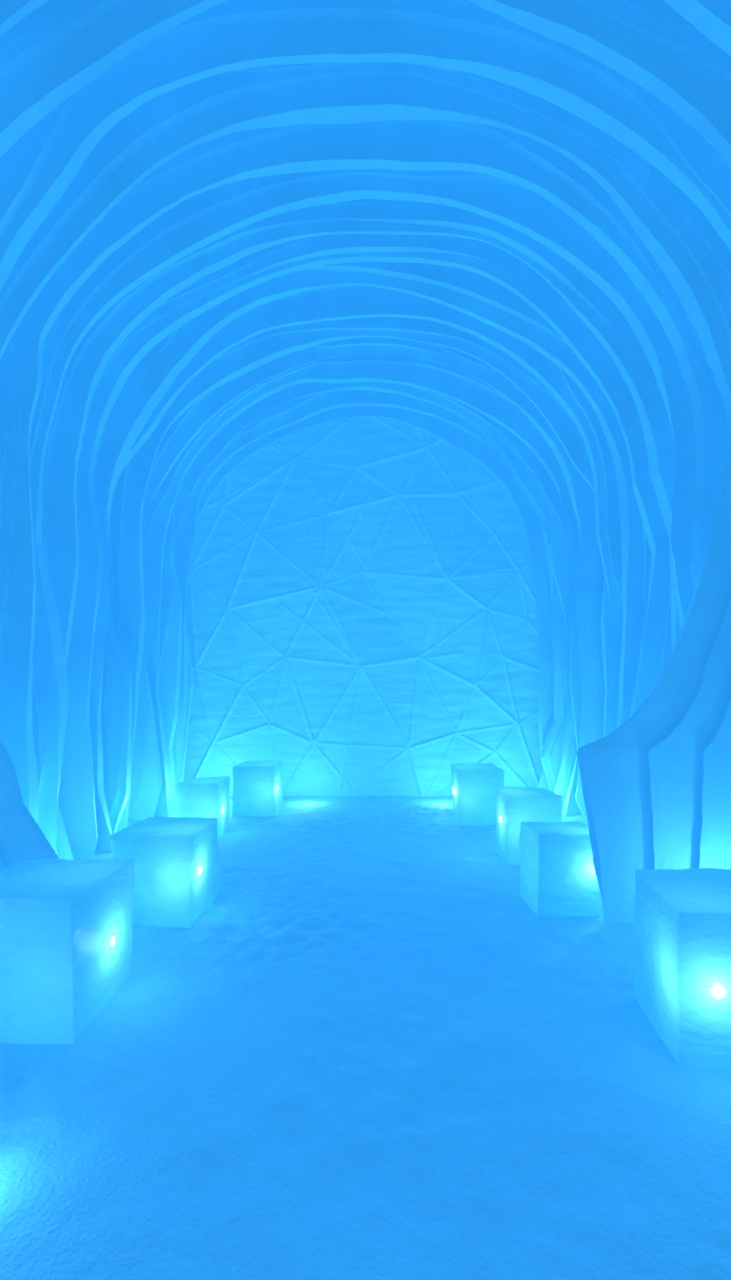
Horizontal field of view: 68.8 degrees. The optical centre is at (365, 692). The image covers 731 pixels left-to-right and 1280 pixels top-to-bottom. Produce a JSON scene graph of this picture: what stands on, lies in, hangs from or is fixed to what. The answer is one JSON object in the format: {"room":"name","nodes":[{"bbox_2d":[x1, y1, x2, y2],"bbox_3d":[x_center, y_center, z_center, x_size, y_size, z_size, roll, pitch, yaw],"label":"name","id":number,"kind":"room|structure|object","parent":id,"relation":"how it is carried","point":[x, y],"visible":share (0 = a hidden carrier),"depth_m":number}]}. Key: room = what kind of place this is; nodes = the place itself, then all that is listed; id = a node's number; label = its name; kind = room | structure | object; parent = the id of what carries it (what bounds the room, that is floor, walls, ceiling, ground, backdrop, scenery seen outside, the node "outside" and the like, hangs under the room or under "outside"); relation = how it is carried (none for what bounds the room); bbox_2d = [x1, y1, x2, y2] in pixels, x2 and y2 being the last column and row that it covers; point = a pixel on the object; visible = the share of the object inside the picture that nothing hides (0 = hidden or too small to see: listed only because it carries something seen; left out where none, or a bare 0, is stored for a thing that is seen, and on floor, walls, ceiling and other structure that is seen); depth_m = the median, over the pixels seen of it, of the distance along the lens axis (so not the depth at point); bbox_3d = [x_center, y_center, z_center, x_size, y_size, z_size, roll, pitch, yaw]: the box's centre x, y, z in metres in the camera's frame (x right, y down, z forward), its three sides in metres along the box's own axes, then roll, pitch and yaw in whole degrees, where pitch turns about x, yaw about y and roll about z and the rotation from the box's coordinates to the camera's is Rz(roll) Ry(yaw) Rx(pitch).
{"room":"ice hotel hall","nodes":[
{"label":"ice hotel hall","id":0,"kind":"room"},
{"bbox_2d":[183,417,543,797],"bbox_3d":[0.000,-1.425,7.443,6.002,5.850,0.304,0,0,0],"label":"wall","id":1,"kind":"structure","parent":0,"point":[361,598],"depth_m":7.50},
{"bbox_2d":[0,795,730,1279],"bbox_3d":[0.000,1.307,3.150,6.000,0.379,9.300,0,0,0],"label":"floor","id":2,"kind":"structure","parent":0,"point":[369,1056],"depth_m":1.93},
{"bbox_2d":[0,858,134,1044],"bbox_3d":[-1.507,1.149,2.486,0.618,0.617,0.596,0,0,0],"label":"block","id":3,"kind":"object","parent":2,"relation":"on","point":[66,926],"visible":1,"depth_m":2.21},
{"bbox_2d":[109,935,115,946],"bbox_3d":[-1.220,1.186,2.545,0.044,0.068,0.054,0,0,0],"label":"lamp","id":4,"kind":"object","parent":3,"relation":"attached to","point":[111,937],"depth_m":2.54},
{"bbox_2d":[109,817,219,927],"bbox_3d":[-1.323,1.172,3.588,0.530,0.572,0.571,0,0,2],"label":"block","id":5,"kind":"object","parent":2,"relation":"on","point":[176,859],"visible":0.89,"depth_m":3.32},
{"bbox_2d":[198,865,202,875],"bbox_3d":[-1.083,1.161,3.476,0.044,0.066,0.050,0,0,2],"label":"lamp","id":6,"kind":"object","parent":5,"relation":"attached to","point":[200,868],"depth_m":3.46},
{"bbox_2d":[177,776,230,839],"bbox_3d":[-1.663,1.178,5.514,0.430,0.559,0.484,0,0,0],"label":"block","id":7,"kind":"object","parent":2,"relation":"on","point":[206,797],"visible":0.74,"depth_m":5.28},
{"bbox_2d":[232,760,282,817],"bbox_3d":[-1.304,1.160,6.502,0.513,0.596,0.542,0,0,0],"label":"block","id":8,"kind":"object","parent":2,"relation":"on","point":[257,785],"visible":1,"depth_m":6.24},
{"bbox_2d":[41,199,680,859],"bbox_3d":[0.000,-1.435,4.223,6.000,5.770,0.229,0,0,0],"label":"arch","id":9,"kind":"object","parent":2,"relation":"on","point":[60,541],"visible":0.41,"depth_m":4.22},
{"bbox_2d":[109,317,614,828],"bbox_3d":[0.000,-1.435,5.475,6.000,5.770,0.210,0,0,0],"label":"arch","id":10,"kind":"object","parent":2,"relation":"on","point":[126,515],"visible":0.32,"depth_m":5.48},
{"bbox_2d":[141,354,581,817],"bbox_3d":[0.000,-1.435,6.150,6.000,5.770,0.237,0,0,0],"label":"arch","id":11,"kind":"object","parent":2,"relation":"on","point":[448,381],"visible":0.36,"depth_m":6.17},
{"bbox_2d":[100,284,623,834],"bbox_3d":[0.000,-1.435,5.147,6.000,5.770,0.219,0,0,0],"label":"arch","id":12,"kind":"object","parent":2,"relation":"on","point":[348,301],"visible":0.27,"depth_m":5.15},
{"bbox_2d":[29,169,696,854],"bbox_3d":[0.000,-1.435,3.927,6.000,5.770,0.234,0,0,0],"label":"arch","id":13,"kind":"object","parent":2,"relation":"on","point":[208,216],"visible":0.34,"depth_m":3.94},
{"bbox_2d":[0,120,729,823],"bbox_3d":[0.000,-1.435,3.648,6.000,5.770,0.221,0,0,0],"label":"arch","id":14,"kind":"object","parent":2,"relation":"on","point":[526,162],"visible":0.5,"depth_m":3.65},
{"bbox_2d":[58,234,672,859],"bbox_3d":[0.000,-1.435,4.522,6.000,5.770,0.213,0,0,0],"label":"arch","id":15,"kind":"object","parent":2,"relation":"on","point":[76,797],"visible":0.37,"depth_m":4.52},
{"bbox_2d":[0,61,730,923],"bbox_3d":[0.000,-1.435,3.337,6.000,5.770,0.263,0,0,0],"label":"arch","id":16,"kind":"object","parent":2,"relation":"on","point":[657,788],"visible":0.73,"depth_m":3.35},
{"bbox_2d":[0,0,730,868],"bbox_3d":[0.000,-1.435,3.029,6.000,5.770,0.254,0,0,0],"label":"arch","id":17,"kind":"object","parent":2,"relation":"on","point":[36,170],"visible":0.64,"depth_m":3.04},
{"bbox_2d":[0,0,730,167],"bbox_3d":[0.000,-1.435,2.736,6.000,5.770,0.224,0,0,0],"label":"arch","id":18,"kind":"object","parent":2,"relation":"on","point":[60,47],"visible":0.98,"depth_m":2.74},
{"bbox_2d":[0,0,730,56],"bbox_3d":[0.000,-1.435,2.467,6.000,5.770,0.229,0,0,0],"label":"arch","id":19,"kind":"object","parent":2,"relation":"on","point":[712,18],"visible":1,"depth_m":2.50},
{"bbox_2d":[127,337,605,821],"bbox_3d":[0.000,-1.435,5.826,6.000,5.770,0.208,0,0,0],"label":"arch","id":20,"kind":"object","parent":2,"relation":"on","point":[147,782],"visible":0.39,"depth_m":5.83},
{"bbox_2d":[180,406,554,790],"bbox_3d":[0.000,-1.435,7.199,6.000,5.770,0.216,0,0,0],"label":"arch","id":21,"kind":"object","parent":2,"relation":"on","point":[451,434],"visible":0.25,"depth_m":7.21},
{"bbox_2d":[158,380,577,811],"bbox_3d":[0.000,-1.435,6.502,6.000,5.770,0.227,0,0,0],"label":"arch","id":22,"kind":"object","parent":2,"relation":"on","point":[170,656],"visible":0.35,"depth_m":6.50},
{"bbox_2d":[89,261,652,852],"bbox_3d":[0.000,-1.435,4.824,6.000,5.770,0.230,0,0,0],"label":"arch","id":23,"kind":"object","parent":2,"relation":"on","point":[475,295],"visible":0.34,"depth_m":4.84},
{"bbox_2d":[172,389,569,800],"bbox_3d":[0.000,-1.435,6.852,6.000,5.770,0.236,0,0,0],"label":"arch","id":24,"kind":"object","parent":2,"relation":"on","point":[297,410],"visible":0.34,"depth_m":6.86},
{"bbox_2d":[451,762,504,825],"bbox_3d":[1.268,1.148,6.086,0.539,0.620,0.522,0,0,0],"label":"block","id":25,"kind":"object","parent":2,"relation":"on","point":[474,786],"visible":0.89,"depth_m":5.84},
{"bbox_2d":[496,786,562,865],"bbox_3d":[1.415,1.159,4.691,0.494,0.598,0.440,0,0,-1],"label":"block","id":26,"kind":"object","parent":2,"relation":"on","point":[514,805],"visible":0.65,"depth_m":4.48},
{"bbox_2d":[519,821,602,916],"bbox_3d":[1.346,1.190,3.669,0.472,0.536,0.394,0,0,-2],"label":"block","id":27,"kind":"object","parent":2,"relation":"on","point":[558,876],"visible":0.79,"depth_m":3.49},
{"bbox_2d":[634,867,730,1070],"bbox_3d":[1.541,1.139,2.263,0.599,0.639,0.507,0,0,7],"label":"block","id":28,"kind":"object","parent":2,"relation":"on","point":[683,917],"visible":1,"depth_m":2.11},
{"bbox_2d":[709,982,727,999],"bbox_3d":[1.358,1.150,2.053,0.047,0.065,0.044,0,0,-24],"label":"lamp","id":29,"kind":"object","parent":28,"relation":"attached to","point":[717,990],"depth_m":2.05}
]}

